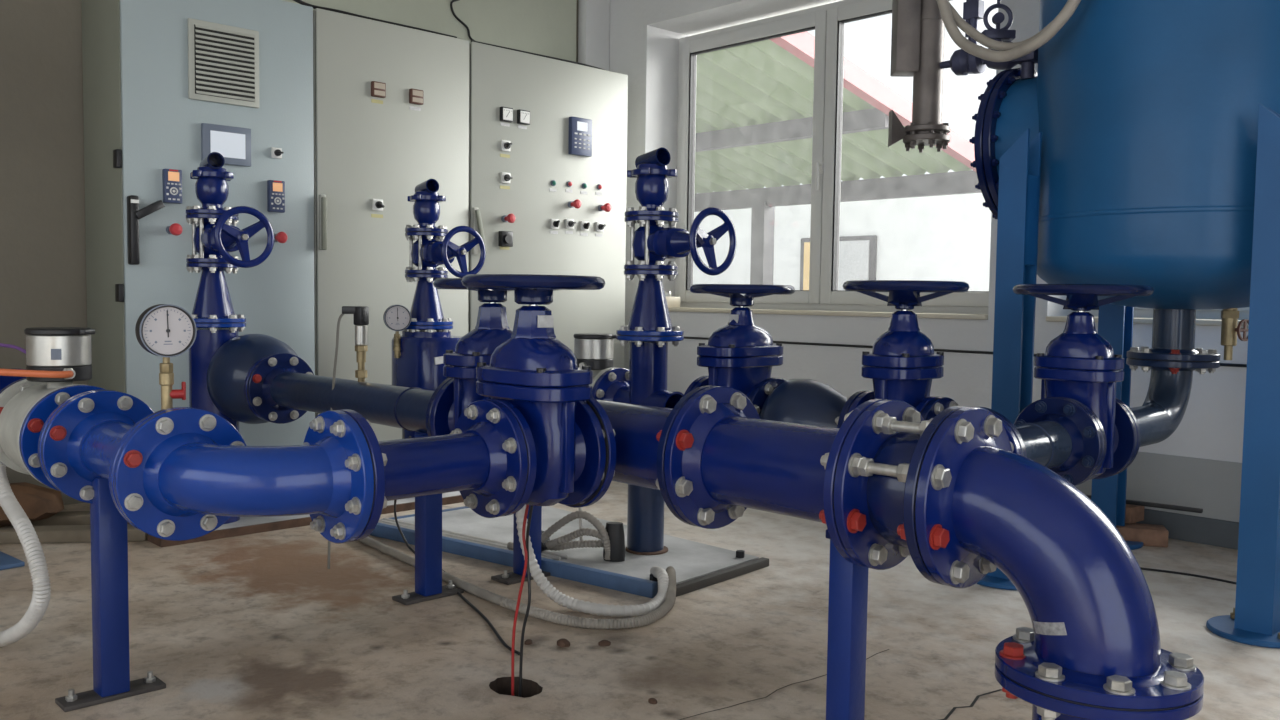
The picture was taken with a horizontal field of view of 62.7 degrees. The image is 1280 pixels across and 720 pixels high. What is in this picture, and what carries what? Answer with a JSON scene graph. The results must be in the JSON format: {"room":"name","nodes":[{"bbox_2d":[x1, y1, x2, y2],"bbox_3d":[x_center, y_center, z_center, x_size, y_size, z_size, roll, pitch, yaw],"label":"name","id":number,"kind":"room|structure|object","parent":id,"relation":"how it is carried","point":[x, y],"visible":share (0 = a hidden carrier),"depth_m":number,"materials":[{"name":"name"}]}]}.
{"room":"water treatment plant","nodes":[
{"label":"water treatment plant","id":0,"kind":"room"},
{"bbox_2d":[0,0,577,504],"bbox_3d":[-2.675,-0.910,4.174,7.400,3.250,0.200,-3,5,-44],"label":"wall","id":1,"kind":"structure","parent":0,"point":[43,234],"depth_m":4.27,"materials":[{"name":"paint"}]},
{"bbox_2d":[0,368,25,465],"bbox_3d":[-2.154,0.119,3.323,0.260,0.260,1.850,-3,5,-44],"label":"spool","id":2,"kind":"object","parent":1,"relation":"attached to","point":[5,381],"visible":0.06,"depth_m":2.82,"materials":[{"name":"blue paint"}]},
{"bbox_2d":[0,327,94,484],"bbox_3d":[-1.414,0.111,2.555,0.250,0.378,0.307,-3,5,-44],"label":"meter","id":3,"kind":"object","parent":2,"relation":"attached to","point":[47,348],"visible":0.43,"depth_m":2.49,"materials":[{"name":"grey paint"}]},
{"bbox_2d":[0,368,73,377],"bbox_3d":[-1.992,0.354,2.654,1.342,0.716,0.188,2,4,21],"label":"cable","id":4,"kind":"object","parent":3,"relation":"attached to","point":[3,372],"visible":1,"depth_m":2.44,"materials":[{"name":"orange plastic"}]},
{"bbox_2d":[282,0,576,61],"bbox_3d":[-1.337,-2.006,5.231,2.660,1.148,0.025,-3,5,-44],"label":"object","id":5,"kind":"structure","parent":1,"relation":"attached to","point":[543,27],"depth_m":5.74,"materials":[{"name":"paint"}]},
{"bbox_2d":[578,0,609,70],"bbox_3d":[-0.285,-1.052,6.280,0.189,3.148,0.080,-3,5,-44],"label":"trim","id":6,"kind":"structure","parent":1,"relation":"attached to","point":[593,15],"depth_m":6.18,"materials":[{"name":"paint"}]},
{"bbox_2d":[0,481,1279,719],"bbox_3d":[-0.179,0.850,1.665,7.200,0.100,7.150,-3,5,-44],"label":"floor","id":7,"kind":"structure","parent":0,"point":[257,626],"depth_m":2.75,"materials":[{"name":"concrete"}]},
{"bbox_2d":[0,551,24,569],"bbox_3d":[-2.370,0.657,3.439,0.600,0.015,0.440,4,4,40],"label":"steel plate","id":8,"kind":"object","parent":7,"relation":"on","point":[7,561],"visible":1,"depth_m":3.41,"materials":[{"name":"blue paint"}]},
{"bbox_2d":[0,462,50,646],"bbox_3d":[-1.610,0.438,2.637,0.749,0.574,0.139,3,4,37],"label":"conduit","id":9,"kind":"object","parent":7,"relation":"on","point":[27,535],"visible":0.84,"depth_m":2.43,"materials":[{"name":"plastic"}]},
{"bbox_2d":[11,511,89,525],"bbox_3d":[-2.275,0.610,4.002,1.000,0.044,0.100,0,3,-12],"label":"plank","id":10,"kind":"object","parent":7,"relation":"on","point":[67,517],"visible":0.07,"depth_m":3.98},
{"bbox_2d":[0,482,63,526],"bbox_3d":[-2.524,0.518,3.869,0.730,0.146,0.428,0,3,-12],"label":"sack","id":11,"kind":"object","parent":10,"relation":"on","point":[38,502],"visible":0.76,"depth_m":3.87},
{"bbox_2d":[0,524,146,543],"bbox_3d":[-2.379,0.625,3.735,1.200,0.044,0.100,0,3,-8],"label":"plank","id":12,"kind":"object","parent":7,"relation":"on","point":[50,533],"visible":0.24,"depth_m":3.74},
{"bbox_2d":[55,477,165,711],"bbox_3d":[-1.172,0.500,2.322,0.210,0.495,0.072,-3,5,-44],"label":"support post","id":13,"kind":"object","parent":7,"relation":"on","point":[109,534],"visible":0.92,"depth_m":2.30,"materials":[{"name":"metal"}]},
{"bbox_2d":[41,390,195,529],"bbox_3d":[-1.044,0.202,2.176,0.250,0.250,0.500,-3,5,-44],"label":"spool","id":14,"kind":"object","parent":13,"relation":"on","point":[82,442],"visible":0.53,"depth_m":2.25,"materials":[{"name":"blue paint"}]},
{"bbox_2d":[19,385,113,495],"bbox_3d":[-1.256,0.186,2.395,0.250,0.250,0.190,-3,5,-44],"label":"flange","id":15,"kind":"object","parent":14,"relation":"attached to","point":[34,425],"visible":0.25,"depth_m":2.36,"materials":[{"name":"blue paint"}]},
{"bbox_2d":[135,304,196,409],"bbox_3d":[-0.919,0.024,2.038,0.102,0.264,0.044,-2,4,-37],"label":"pressure gauge","id":16,"kind":"object","parent":14,"relation":"on","point":[166,331],"visible":0.84,"depth_m":2.03,"materials":[{"name":"white metal"}]},
{"bbox_2d":[113,408,386,543],"bbox_3d":[-0.718,0.219,1.975,0.507,0.250,0.238,1,3,1],"label":"pipe elbow","id":17,"kind":"object","parent":14,"relation":"attached to","point":[181,474],"visible":0.95,"depth_m":1.91,"materials":[{"name":"blue paint"}]},
{"bbox_2d":[340,400,527,541],"bbox_3d":[-0.434,0.214,2.118,0.364,0.250,0.250,-3,5,-44],"label":"spool","id":18,"kind":"object","parent":17,"relation":"attached to","point":[484,458],"visible":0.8,"depth_m":2.13,"materials":[{"name":"blue paint"}]},
{"bbox_2d":[461,274,605,515],"bbox_3d":[-0.234,0.072,2.300,0.312,0.515,0.312,-3,5,-44],"label":"valve","id":19,"kind":"object","parent":18,"relation":"attached to","point":[532,373],"visible":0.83,"depth_m":2.22,"materials":[{"name":"blue paint"}]},
{"bbox_2d":[511,505,528,695],"bbox_3d":[-0.272,0.564,2.408,0.051,0.561,0.014,2,4,18],"label":"wire","id":20,"kind":"object","parent":19,"relation":"hanging from","point":[527,506],"visible":0.8,"depth_m":2.41,"materials":[{"name":"red"}]},
{"bbox_2d":[519,505,532,696],"bbox_3d":[-0.256,0.575,2.398,0.044,0.541,0.017,3,4,33],"label":"wire","id":21,"kind":"object","parent":19,"relation":"hanging from","point":[531,506],"visible":0.88,"depth_m":2.39,"materials":[{"name":"black plastic"}]},
{"bbox_2d":[488,385,712,525],"bbox_3d":[-0.110,0.194,2.532,0.730,0.310,0.336,4,5,43],"label":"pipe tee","id":22,"kind":"object","parent":19,"relation":"attached to","point":[634,455],"visible":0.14,"depth_m":2.33,"materials":[{"name":"blue paint"}]},
{"bbox_2d":[656,386,888,566],"bbox_3d":[0.292,0.221,2.158,0.319,0.319,0.476,-3,5,-44],"label":"spool","id":23,"kind":"object","parent":22,"relation":"attached to","point":[722,460],"visible":0.71,"depth_m":2.14,"materials":[{"name":"blue paint"}]},
{"bbox_2d":[819,400,965,584],"bbox_3d":[0.499,0.237,1.944,0.319,0.319,0.213,-3,5,-44],"label":"expansion joint","id":24,"kind":"object","parent":23,"relation":"attached to","point":[871,497],"visible":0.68,"depth_m":1.88,"materials":[{"name":"blue paint"}]},
{"bbox_2d":[81,0,314,445],"bbox_3d":[-1.846,-0.455,4.447,0.807,2.130,0.545,-3,5,-44],"label":"tall cabinet","id":25,"kind":"object","parent":7,"relation":"on","point":[168,85],"visible":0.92,"depth_m":4.22,"materials":[{"name":"metal"}]},
{"bbox_2d":[188,18,258,107],"bbox_3d":[-1.683,-1.200,4.258,0.288,0.315,0.026,-3,5,-44],"label":"fan grille","id":26,"kind":"object","parent":25,"relation":"attached to","point":[223,55],"depth_m":4.25,"materials":[{"name":"paint"}]},
{"bbox_2d":[271,147,283,158],"bbox_3d":[-1.525,-0.874,4.425,0.044,0.044,0.040,-3,5,-44],"label":"switch","id":27,"kind":"object","parent":25,"relation":"attached to","point":[276,152],"depth_m":4.42,"materials":[{"name":"white plastic"}]},
{"bbox_2d":[147,514,311,547],"bbox_3d":[-1.506,0.635,3.894,0.624,0.030,0.298,-3,5,-44],"label":"floor plate","id":28,"kind":"object","parent":7,"relation":"on","point":[246,525],"depth_m":3.94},
{"bbox_2d":[189,323,245,523],"bbox_3d":[-1.619,0.236,3.996,0.232,0.756,0.232,-3,5,-44],"label":"riser pipe","id":29,"kind":"object","parent":28,"relation":"on","point":[206,343],"visible":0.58,"depth_m":3.90,"materials":[{"name":"metal"}]},
{"bbox_2d":[186,263,245,332],"bbox_3d":[-1.613,-0.235,3.968,0.232,0.256,0.232,-3,5,-44],"label":"cone","id":30,"kind":"object","parent":29,"relation":"on","point":[213,303],"visible":0.74,"depth_m":3.92,"materials":[{"name":"blue paint"}]},
{"bbox_2d":[186,206,273,273],"bbox_3d":[-1.540,-0.441,3.883,0.220,0.236,0.387,-3,5,-44],"label":"valve","id":31,"kind":"object","parent":30,"relation":"on","point":[214,242],"visible":0.9,"depth_m":3.81,"materials":[{"name":"blue paint"}]},
{"bbox_2d":[185,152,238,225],"bbox_3d":[-1.607,-0.641,3.944,0.185,0.266,0.185,-3,5,-44],"label":"valve","id":32,"kind":"object","parent":31,"relation":"on","point":[211,185],"visible":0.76,"depth_m":3.90,"materials":[{"name":"blue paint"}]},
{"bbox_2d":[199,152,224,168],"bbox_3d":[-1.605,-0.736,3.937,0.062,0.076,0.127,-2,4,-35],"label":"outlet","id":33,"kind":"object","parent":32,"relation":"attached to","point":[214,160],"depth_m":3.91,"materials":[{"name":"blue paint"}]},
{"bbox_2d":[313,8,468,440],"bbox_3d":[-1.273,-0.481,5.024,0.797,2.130,0.510,-3,5,-44],"label":"tall cabinet","id":34,"kind":"object","parent":7,"relation":"on","point":[391,102],"visible":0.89,"depth_m":4.78,"materials":[{"name":"metal"}]},
{"bbox_2d":[293,0,456,37],"bbox_3d":[-1.249,-1.619,4.732,0.990,0.175,0.081,-2,4,-39],"label":"cable","id":35,"kind":"object","parent":34,"relation":"on","point":[297,1],"visible":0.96,"depth_m":4.71,"materials":[{"name":"black plastic"}]},
{"bbox_2d":[372,199,384,210],"bbox_3d":[-1.183,-0.705,4.767,0.052,0.052,0.040,-3,5,-44],"label":"switch","id":36,"kind":"object","parent":34,"relation":"attached to","point":[377,204],"depth_m":4.76,"materials":[{"name":"white plastic"}]},
{"bbox_2d":[381,497,414,513],"bbox_3d":[-0.994,0.615,4.338,0.277,0.030,0.225,-3,5,-44],"label":"floor plate","id":37,"kind":"object","parent":7,"relation":"on","point":[406,504],"depth_m":4.38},
{"bbox_2d":[392,431,463,605],"bbox_3d":[-0.629,0.460,3.124,0.200,0.495,0.080,-3,5,-44],"label":"support post","id":38,"kind":"object","parent":7,"relation":"on","point":[428,508],"visible":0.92,"depth_m":3.11,"materials":[{"name":"metal"}]},
{"bbox_2d":[247,353,452,435],"bbox_3d":[-0.903,0.132,3.393,0.255,0.255,1.231,-3,5,-44],"label":"spool","id":39,"kind":"object","parent":38,"relation":"on","point":[282,387],"visible":0.66,"depth_m":3.46,"materials":[{"name":"blue paint"}]},
{"bbox_2d":[207,334,297,423],"bbox_3d":[-1.415,0.073,3.921,0.340,0.340,0.324,-3,5,-44],"label":"pipe reducer","id":40,"kind":"object","parent":39,"relation":"attached to","point":[230,368],"visible":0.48,"depth_m":3.82,"materials":[{"name":"blue paint"}]},
{"bbox_2d":[342,306,368,381],"bbox_3d":[-0.916,-0.048,3.382,0.082,0.250,0.043,1,3,10],"label":"sensor","id":41,"kind":"object","parent":39,"relation":"attached to","point":[360,313],"visible":0.97,"depth_m":3.36,"materials":[{"name":"gold metal"}]},
{"bbox_2d":[327,314,343,568],"bbox_3d":[-0.984,0.261,3.411,0.059,0.837,0.043,0,3,-6],"label":"cable","id":42,"kind":"object","parent":41,"relation":"hanging from","point":[341,315],"visible":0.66,"depth_m":3.40,"materials":[{"name":"grey plastic"}]},
{"bbox_2d":[430,278,513,435],"bbox_3d":[-0.405,0.036,2.872,0.318,0.515,0.318,-3,5,-44],"label":"valve","id":43,"kind":"object","parent":39,"relation":"attached to","point":[491,330],"visible":0.32,"depth_m":2.80,"materials":[{"name":"blue paint"}]},
{"bbox_2d":[442,491,463,504],"bbox_3d":[-0.811,0.607,4.514,0.219,0.030,0.224,-3,5,-44],"label":"floor plate","id":44,"kind":"object","parent":7,"relation":"on","point":[450,497],"depth_m":4.55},
{"bbox_2d":[392,325,462,438],"bbox_3d":[-0.914,0.208,4.575,0.280,0.716,0.357,-3,5,-44],"label":"housing","id":45,"kind":"object","parent":44,"relation":"on","point":[420,364],"visible":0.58,"depth_m":4.41,"materials":[{"name":"blue paint"}]},
{"bbox_2d":[383,305,410,357],"bbox_3d":[-1.034,-0.122,4.474,0.116,0.226,0.058,0,4,-20],"label":"pressure gauge","id":46,"kind":"object","parent":45,"relation":"attached to","point":[397,318],"visible":0.99,"depth_m":4.45,"materials":[{"name":"white metal"}]},
{"bbox_2d":[402,274,452,332],"bbox_3d":[-0.937,-0.247,4.607,0.232,0.256,0.232,-3,5,-44],"label":"cone","id":47,"kind":"object","parent":45,"relation":"on","point":[426,309],"visible":0.73,"depth_m":4.55,"materials":[{"name":"blue paint"}]},
{"bbox_2d":[405,226,485,281],"bbox_3d":[-0.864,-0.453,4.522,0.220,0.236,0.387,-3,5,-44],"label":"valve","id":48,"kind":"object","parent":47,"relation":"on","point":[426,255],"visible":0.88,"depth_m":4.47,"materials":[{"name":"blue paint"}]},
{"bbox_2d":[405,179,447,240],"bbox_3d":[-0.931,-0.653,4.583,0.185,0.266,0.185,-3,5,-44],"label":"valve","id":49,"kind":"object","parent":48,"relation":"on","point":[426,199],"visible":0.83,"depth_m":4.54,"materials":[{"name":"blue paint"}]},
{"bbox_2d":[415,179,438,192],"bbox_3d":[-0.929,-0.748,4.576,0.062,0.076,0.127,-2,4,-35],"label":"outlet","id":50,"kind":"object","parent":49,"relation":"attached to","point":[431,185],"depth_m":4.55,"materials":[{"name":"blue paint"}]},
{"bbox_3d":[-0.575,0.116,4.248,0.250,0.250,0.915,-3,5,-44],"label":"spool","id":51,"kind":"object","parent":45,"relation":"attached to","visible":0},
{"bbox_2d":[574,333,615,388],"bbox_3d":[-0.177,0.087,3.834,0.250,0.366,0.257,-3,5,-44],"label":"meter","id":52,"kind":"object","parent":51,"relation":"attached to","point":[595,350],"visible":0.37,"depth_m":3.76,"materials":[{"name":"grey paint"}]},
{"bbox_2d":[394,436,519,654],"bbox_3d":[-0.547,0.497,3.147,0.082,0.424,1.168,-1,4,-28],"label":"wire","id":53,"kind":"object","parent":7,"relation":"on","point":[395,501],"visible":0.51,"depth_m":3.02,"materials":[{"name":"black plastic"}]},
{"bbox_2d":[415,434,550,584],"bbox_3d":[-0.464,0.456,3.262,0.510,0.490,0.090,-3,5,-44],"label":"support post","id":54,"kind":"object","parent":7,"relation":"on","point":[514,577],"visible":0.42,"depth_m":3.35,"materials":[{"name":"metal"}]},
{"bbox_2d":[358,537,675,629],"bbox_3d":[-0.452,0.652,3.488,0.568,0.074,1.538,-3,5,-44],"label":"conduit","id":55,"kind":"object","parent":7,"relation":"on","point":[646,619],"visible":0.85,"depth_m":2.99,"materials":[{"name":"plastic"}]},
{"bbox_2d":[468,42,627,370],"bbox_3d":[-0.591,-0.509,5.658,1.045,2.130,0.545,-3,5,-44],"label":"tall cabinet","id":56,"kind":"object","parent":7,"relation":"on","point":[548,136],"visible":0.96,"depth_m":5.48,"materials":[{"name":"metal"}]},
{"bbox_2d":[498,231,512,246],"bbox_3d":[-0.671,-0.608,5.270,0.072,0.076,0.040,-3,5,-44],"label":"switch","id":57,"kind":"object","parent":56,"relation":"attached to","point":[505,238],"depth_m":5.25,"materials":[{"name":"black plastic"}]},
{"bbox_2d":[501,172,512,183],"bbox_3d":[-0.664,-0.912,5.255,0.054,0.054,0.040,-3,5,-44],"label":"switch","id":58,"kind":"object","parent":56,"relation":"attached to","point":[506,177],"depth_m":5.25,"materials":[{"name":"white plastic"}]},
{"bbox_2d":[471,40,607,70],"bbox_3d":[-0.487,-1.573,5.457,0.040,0.015,0.932,4,5,45],"label":"cable","id":59,"kind":"object","parent":56,"relation":"on","point":[471,40],"visible":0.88,"depth_m":5.42,"materials":[{"name":"black plastic"}]},
{"bbox_2d":[370,506,768,597],"bbox_3d":[-0.316,0.651,3.751,0.797,0.046,1.445,-3,5,-44],"label":"concrete plinth","id":60,"kind":"object","parent":7,"relation":"on","point":[697,565],"visible":0.53,"depth_m":3.55,"materials":[{"name":"concrete"}]},
{"bbox_2d":[378,521,553,559],"bbox_3d":[-0.663,0.640,3.752,0.932,0.012,0.012,3,4,37],"label":"wire","id":61,"kind":"object","parent":60,"relation":"on","point":[378,521],"visible":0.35,"depth_m":3.70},
{"bbox_2d":[379,519,560,559],"bbox_3d":[-0.641,0.639,3.773,0.932,0.012,0.012,3,4,37],"label":"wire","id":62,"kind":"object","parent":60,"relation":"on","point":[380,520],"visible":0.58,"depth_m":3.74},
{"bbox_2d":[383,518,567,558],"bbox_3d":[-0.620,0.638,3.794,0.932,0.012,0.012,3,4,37],"label":"wire","id":63,"kind":"object","parent":60,"relation":"on","point":[386,519],"visible":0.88,"depth_m":3.76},
{"bbox_2d":[507,510,610,559],"bbox_3d":[-0.272,0.579,3.530,0.376,0.160,0.045,2,4,17],"label":"hose","id":64,"kind":"object","parent":60,"relation":"on","point":[597,524],"visible":0.8,"depth_m":3.49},
{"bbox_2d":[603,522,624,561],"bbox_3d":[-0.085,0.605,3.500,0.062,0.125,0.068,-3,5,-44],"label":"clamp","id":65,"kind":"object","parent":64,"relation":"attached to","point":[615,530],"visible":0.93,"depth_m":3.48,"materials":[{"name":"black plastic"}]},
{"bbox_2d":[545,528,601,548],"bbox_3d":[-0.259,0.610,3.559,0.350,0.098,0.046,2,4,17],"label":"hose","id":66,"kind":"object","parent":60,"relation":"on","point":[580,532],"visible":0.57,"depth_m":3.53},
{"bbox_2d":[547,540,603,550],"bbox_3d":[-0.238,0.630,3.583,0.335,0.056,0.058,2,4,20],"label":"hose","id":67,"kind":"object","parent":60,"relation":"on","point":[583,543],"visible":0.4,"depth_m":3.55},
{"bbox_2d":[592,335,708,554],"bbox_3d":[0.067,0.291,3.591,0.250,0.746,0.491,-3,5,-44],"label":"standpipe","id":68,"kind":"object","parent":60,"relation":"on","point":[645,381],"visible":0.41,"depth_m":3.59,"materials":[{"name":"metal"}]},
{"bbox_2d":[616,270,683,346],"bbox_3d":[0.035,-0.178,3.602,0.232,0.256,0.232,-3,5,-44],"label":"cone","id":69,"kind":"object","parent":68,"relation":"on","point":[650,317],"visible":0.82,"depth_m":3.55,"materials":[{"name":"blue paint"}]},
{"bbox_2d":[624,207,736,280],"bbox_3d":[0.108,-0.384,3.517,0.220,0.236,0.387,-3,5,-44],"label":"valve","id":70,"kind":"object","parent":69,"relation":"on","point":[651,244],"visible":0.91,"depth_m":3.47,"materials":[{"name":"blue paint"}]},
{"bbox_2d":[625,147,678,227],"bbox_3d":[0.041,-0.584,3.578,0.185,0.266,0.185,-3,5,-44],"label":"valve","id":71,"kind":"object","parent":70,"relation":"on","point":[652,172],"visible":0.91,"depth_m":3.53,"materials":[{"name":"blue paint"}]},
{"bbox_2d":[635,147,670,167],"bbox_3d":[0.043,-0.679,3.571,0.062,0.076,0.127,-2,4,-35],"label":"outlet","id":72,"kind":"object","parent":71,"relation":"attached to","point":[660,157],"depth_m":3.54,"materials":[{"name":"blue paint"}]},
{"bbox_2d":[689,284,794,397],"bbox_3d":[0.317,0.035,3.319,0.332,0.543,0.332,-3,5,-44],"label":"valve","id":73,"kind":"object","parent":68,"relation":"attached to","point":[740,354],"visible":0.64,"depth_m":3.23,"materials":[{"name":"blue paint"}]},
{"bbox_2d":[515,504,668,616],"bbox_3d":[-0.089,0.518,3.054,0.492,0.403,0.292,-1,4,-28],"label":"conduit","id":74,"kind":"object","parent":7,"relation":"on","point":[593,608],"visible":0.85,"depth_m":3.02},
{"bbox_2d":[826,529,867,719],"bbox_3d":[0.405,0.549,2.055,0.200,0.471,0.090,-3,5,-44],"label":"support post","id":75,"kind":"object","parent":7,"relation":"on","point":[848,582],"visible":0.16,"depth_m":2.03,"materials":[{"name":"metal"}]},
{"bbox_2d":[940,689,1001,719],"bbox_3d":[0.700,0.772,2.319,0.377,0.001,0.031,-3,5,-44],"label":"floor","id":76,"kind":"structure","parent":7,"relation":"on","point":[977,696],"depth_m":2.34,"materials":[{"name":"black"}]},
{"bbox_2d":[995,663,1202,719],"bbox_3d":[0.738,0.660,1.715,0.310,0.298,0.310,-3,5,-44],"label":"spool","id":77,"kind":"object","parent":7,"relation":"on","point":[1067,710],"visible":0.34,"depth_m":1.58,"materials":[{"name":"blue paint"}]},
{"bbox_2d":[897,407,1203,719],"bbox_3d":[0.694,0.323,1.745,0.319,0.462,0.449,-3,5,-44],"label":"pipe elbow","id":78,"kind":"object","parent":77,"relation":"on","point":[981,507],"visible":0.96,"depth_m":1.68,"materials":[{"name":"blue paint"}]},
{"bbox_2d":[969,0,1279,648],"bbox_3d":[1.705,-0.669,3.390,1.050,2.780,1.112,-3,5,-44],"label":"tank","id":79,"kind":"object","parent":7,"relation":"on","point":[1142,147],"visible":0.86,"depth_m":3.02,"materials":[{"name":"blue metal"}]},
{"bbox_2d":[940,0,1037,79],"bbox_3d":[1.260,-1.553,3.657,0.146,1.180,0.461,-3,5,-44],"label":"pipe fitting","id":80,"kind":"object","parent":79,"relation":"attached to","point":[961,63],"visible":0.74,"depth_m":3.69,"materials":[{"name":"metal"}]},
{"bbox_2d":[1113,358,1219,475],"bbox_3d":[1.546,0.166,3.236,0.746,0.321,0.270,-3,5,-44],"label":"pipe elbow","id":81,"kind":"object","parent":79,"relation":"attached to","point":[1164,406],"visible":0.44,"depth_m":3.29,"materials":[{"name":"blue paint"}]},
{"bbox_2d":[1013,284,1153,484],"bbox_3d":[1.212,0.067,2.905,0.358,0.549,0.358,-3,5,-44],"label":"valve","id":82,"kind":"object","parent":81,"relation":"attached to","point":[1078,365],"visible":0.72,"depth_m":2.84,"materials":[{"name":"blue paint"}]},
{"bbox_2d":[920,397,1102,485],"bbox_3d":[0.914,0.227,2.712,0.506,0.250,0.370,-3,5,-44],"label":"pipe tee","id":83,"kind":"object","parent":82,"relation":"attached to","point":[1059,434],"visible":0.39,"depth_m":2.75,"materials":[{"name":"blue paint"}]},
{"bbox_2d":[843,280,968,412],"bbox_3d":[0.724,0.058,2.898,0.338,0.548,0.338,-3,5,-44],"label":"valve","id":84,"kind":"object","parent":83,"relation":"attached to","point":[902,364],"visible":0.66,"depth_m":2.82,"materials":[{"name":"blue paint"}]},
{"bbox_2d":[748,378,867,427],"bbox_3d":[0.522,0.198,3.114,0.280,0.280,0.387,-3,5,-44],"label":"pipe reducer","id":85,"kind":"object","parent":84,"relation":"attached to","point":[800,401],"visible":0.32,"depth_m":3.04,"materials":[{"name":"blue paint"}]},
{"bbox_2d":[1221,308,1248,359],"bbox_3d":[1.846,-0.114,3.264,0.068,0.230,0.078,-1,4,-28],"label":"valve","id":86,"kind":"object","parent":79,"relation":"attached to","point":[1230,328],"visible":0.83,"depth_m":3.26,"materials":[{"name":"gold metal"}]},
{"bbox_2d":[1116,523,1168,547],"bbox_3d":[1.868,0.658,3.973,0.220,0.063,0.110,2,4,17],"label":"brick","id":87,"kind":"object","parent":7,"relation":"on","point":[1149,534],"visible":0.53,"depth_m":3.92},
{"bbox_2d":[1140,567,1235,583],"bbox_3d":[1.978,0.725,3.358,1.026,0.008,0.063,3,4,35],"label":"wire","id":88,"kind":"object","parent":7,"relation":"on","point":[1142,568],"visible":0.45,"depth_m":3.50,"materials":[{"name":"black plastic"}]},
{"bbox_3d":[1.807,0.649,4.108,0.131,0.063,0.229,-3,5,-44],"label":"brick","id":89,"kind":"object","parent":7,"relation":"on","visible":0},
{"bbox_2d":[1125,504,1144,523],"bbox_3d":[1.836,0.584,4.104,0.110,0.063,0.220,-2,4,-38],"label":"brick","id":90,"kind":"object","parent":89,"relation":"on","point":[1133,513],"visible":0.36,"depth_m":4.00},
{"bbox_2d":[1085,494,1202,512],"bbox_3d":[1.890,0.543,3.985,0.440,0.014,0.024,4,4,39],"label":"bar","id":91,"kind":"object","parent":90,"relation":"on","point":[1132,502],"visible":0.56,"depth_m":3.92,"materials":[{"name":"black metal"}]},
{"bbox_2d":[609,0,1248,462],"bbox_3d":[2.322,-0.832,3.997,0.380,3.250,7.400,-3,5,-44],"label":"wall","id":92,"kind":"structure","parent":0,"point":[644,37],"depth_m":5.24,"materials":[{"name":"paint"}]},
{"bbox_2d":[668,307,987,319],"bbox_3d":[0.855,-0.246,5.444,0.280,0.021,2.158,-3,5,-44],"label":"window sill","id":93,"kind":"structure","parent":92,"relation":"attached to","point":[681,309],"depth_m":5.16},
{"bbox_2d":[665,291,679,307],"bbox_3d":[0.124,-0.355,6.100,0.135,0.098,0.180,-3,5,-44],"label":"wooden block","id":94,"kind":"object","parent":93,"relation":"on","point":[672,302],"depth_m":6.05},
{"bbox_2d":[675,0,988,313],"bbox_3d":[0.975,-1.054,5.501,0.138,1.593,2.158,-3,5,-44],"label":"window","id":95,"kind":"structure","parent":92,"relation":"in","point":[828,21],"depth_m":5.50,"materials":[{"name":"white plastic"}]},
{"bbox_2d":[684,336,1246,366],"bbox_3d":[2.308,0.028,3.768,0.012,0.012,6.200,-3,5,-44],"label":"cable","id":96,"kind":"object","parent":92,"relation":"attached to","point":[685,337],"visible":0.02,"depth_m":5.04,"materials":[{"name":"black plastic"}]},
{"bbox_2d":[1046,316,1248,326],"bbox_3d":[2.540,-0.120,3.703,0.280,0.021,2.156,-3,5,-44],"label":"trim","id":97,"kind":"structure","parent":92,"relation":"attached to","point":[1206,322],"depth_m":4.09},
{"bbox_2d":[1076,452,1241,521],"bbox_3d":[2.198,0.489,3.904,0.013,0.220,6.900,-3,5,-44],"label":"trim","id":98,"kind":"structure","parent":92,"relation":"attached to","point":[1212,486],"depth_m":4.01,"materials":[{"name":"paint"}]},
{"bbox_2d":[1075,307,1249,319],"bbox_3d":[2.659,-0.928,3.760,0.138,1.593,2.156,-3,5,-44],"label":"window","id":99,"kind":"structure","parent":92,"relation":"in","point":[1138,312],"depth_m":4.20,"materials":[{"name":"white plastic"}]},
{"bbox_2d":[1136,509,1238,549],"bbox_3d":[2.191,0.649,3.909,0.026,0.100,6.900,-3,5,-44],"label":"baseboard","id":100,"kind":"structure","parent":92,"relation":"attached to","point":[1196,529],"depth_m":3.98,"materials":[{"name":"paint"}]},
{"bbox_3d":[-0.152,-2.420,1.489,7.400,0.150,7.400,-3,5,-44],"label":"ceiling","id":101,"kind":"structure","parent":0,"visible":0},
{"bbox_2d":[888,0,950,152],"bbox_3d":[1.050,-1.624,3.856,0.220,1.688,0.169,1,3,1],"label":"pipe","id":102,"kind":"object","parent":101,"relation":"hanging from","point":[918,27],"visible":0.97,"depth_m":3.84,"materials":[{"name":"metal"}]},
{"bbox_2d":[948,1,1051,50],"bbox_3d":[1.188,-1.690,3.199,0.067,1.475,0.713,-2,5,-41],"label":"cable","id":103,"kind":"object","parent":101,"relation":"hanging from","point":[960,22],"visible":0.63,"depth_m":3.32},
{"bbox_2d":[936,0,1080,61],"bbox_3d":[1.193,-1.670,3.150,0.088,1.508,0.680,-3,5,-44],"label":"cable","id":104,"kind":"object","parent":101,"relation":"hanging from","point":[1060,20],"visible":1,"depth_m":3.23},
{"label":"outside","id":105,"kind":"structure","parent":0,"visible":0},
{"bbox_3d":[12.577,0.344,19.159,35.340,0.020,50.000,-3,5,-44],"label":"ground","id":106,"kind":"structure","parent":105,"visible":0},
{"bbox_2d":[694,31,981,284],"bbox_3d":[-1.413,-1.209,11.572,4.300,3.402,9.300,-3,5,-44],"label":"canopy","id":107,"kind":"object","parent":106,"relation":"on","point":[754,101],"visible":0.18,"depth_m":9.61,"materials":[{"name":"green"}]},
{"bbox_2d":[693,193,991,290],"bbox_3d":[2.121,-0.868,13.832,0.500,2.750,15.000,-3,5,-44],"label":"building","id":108,"kind":"structure","parent":106,"relation":"on","point":[942,237],"depth_m":12.78,"materials":[{"name":"grey metal"}]},
{"bbox_2d":[803,242,809,289],"bbox_3d":[2.260,-1.129,13.453,0.030,0.760,0.390,-3,5,-44],"label":"curtain","id":109,"kind":"object","parent":108,"relation":"hanging from","point":[806,245],"depth_m":13.55,"materials":[{"name":"brown fabric"}]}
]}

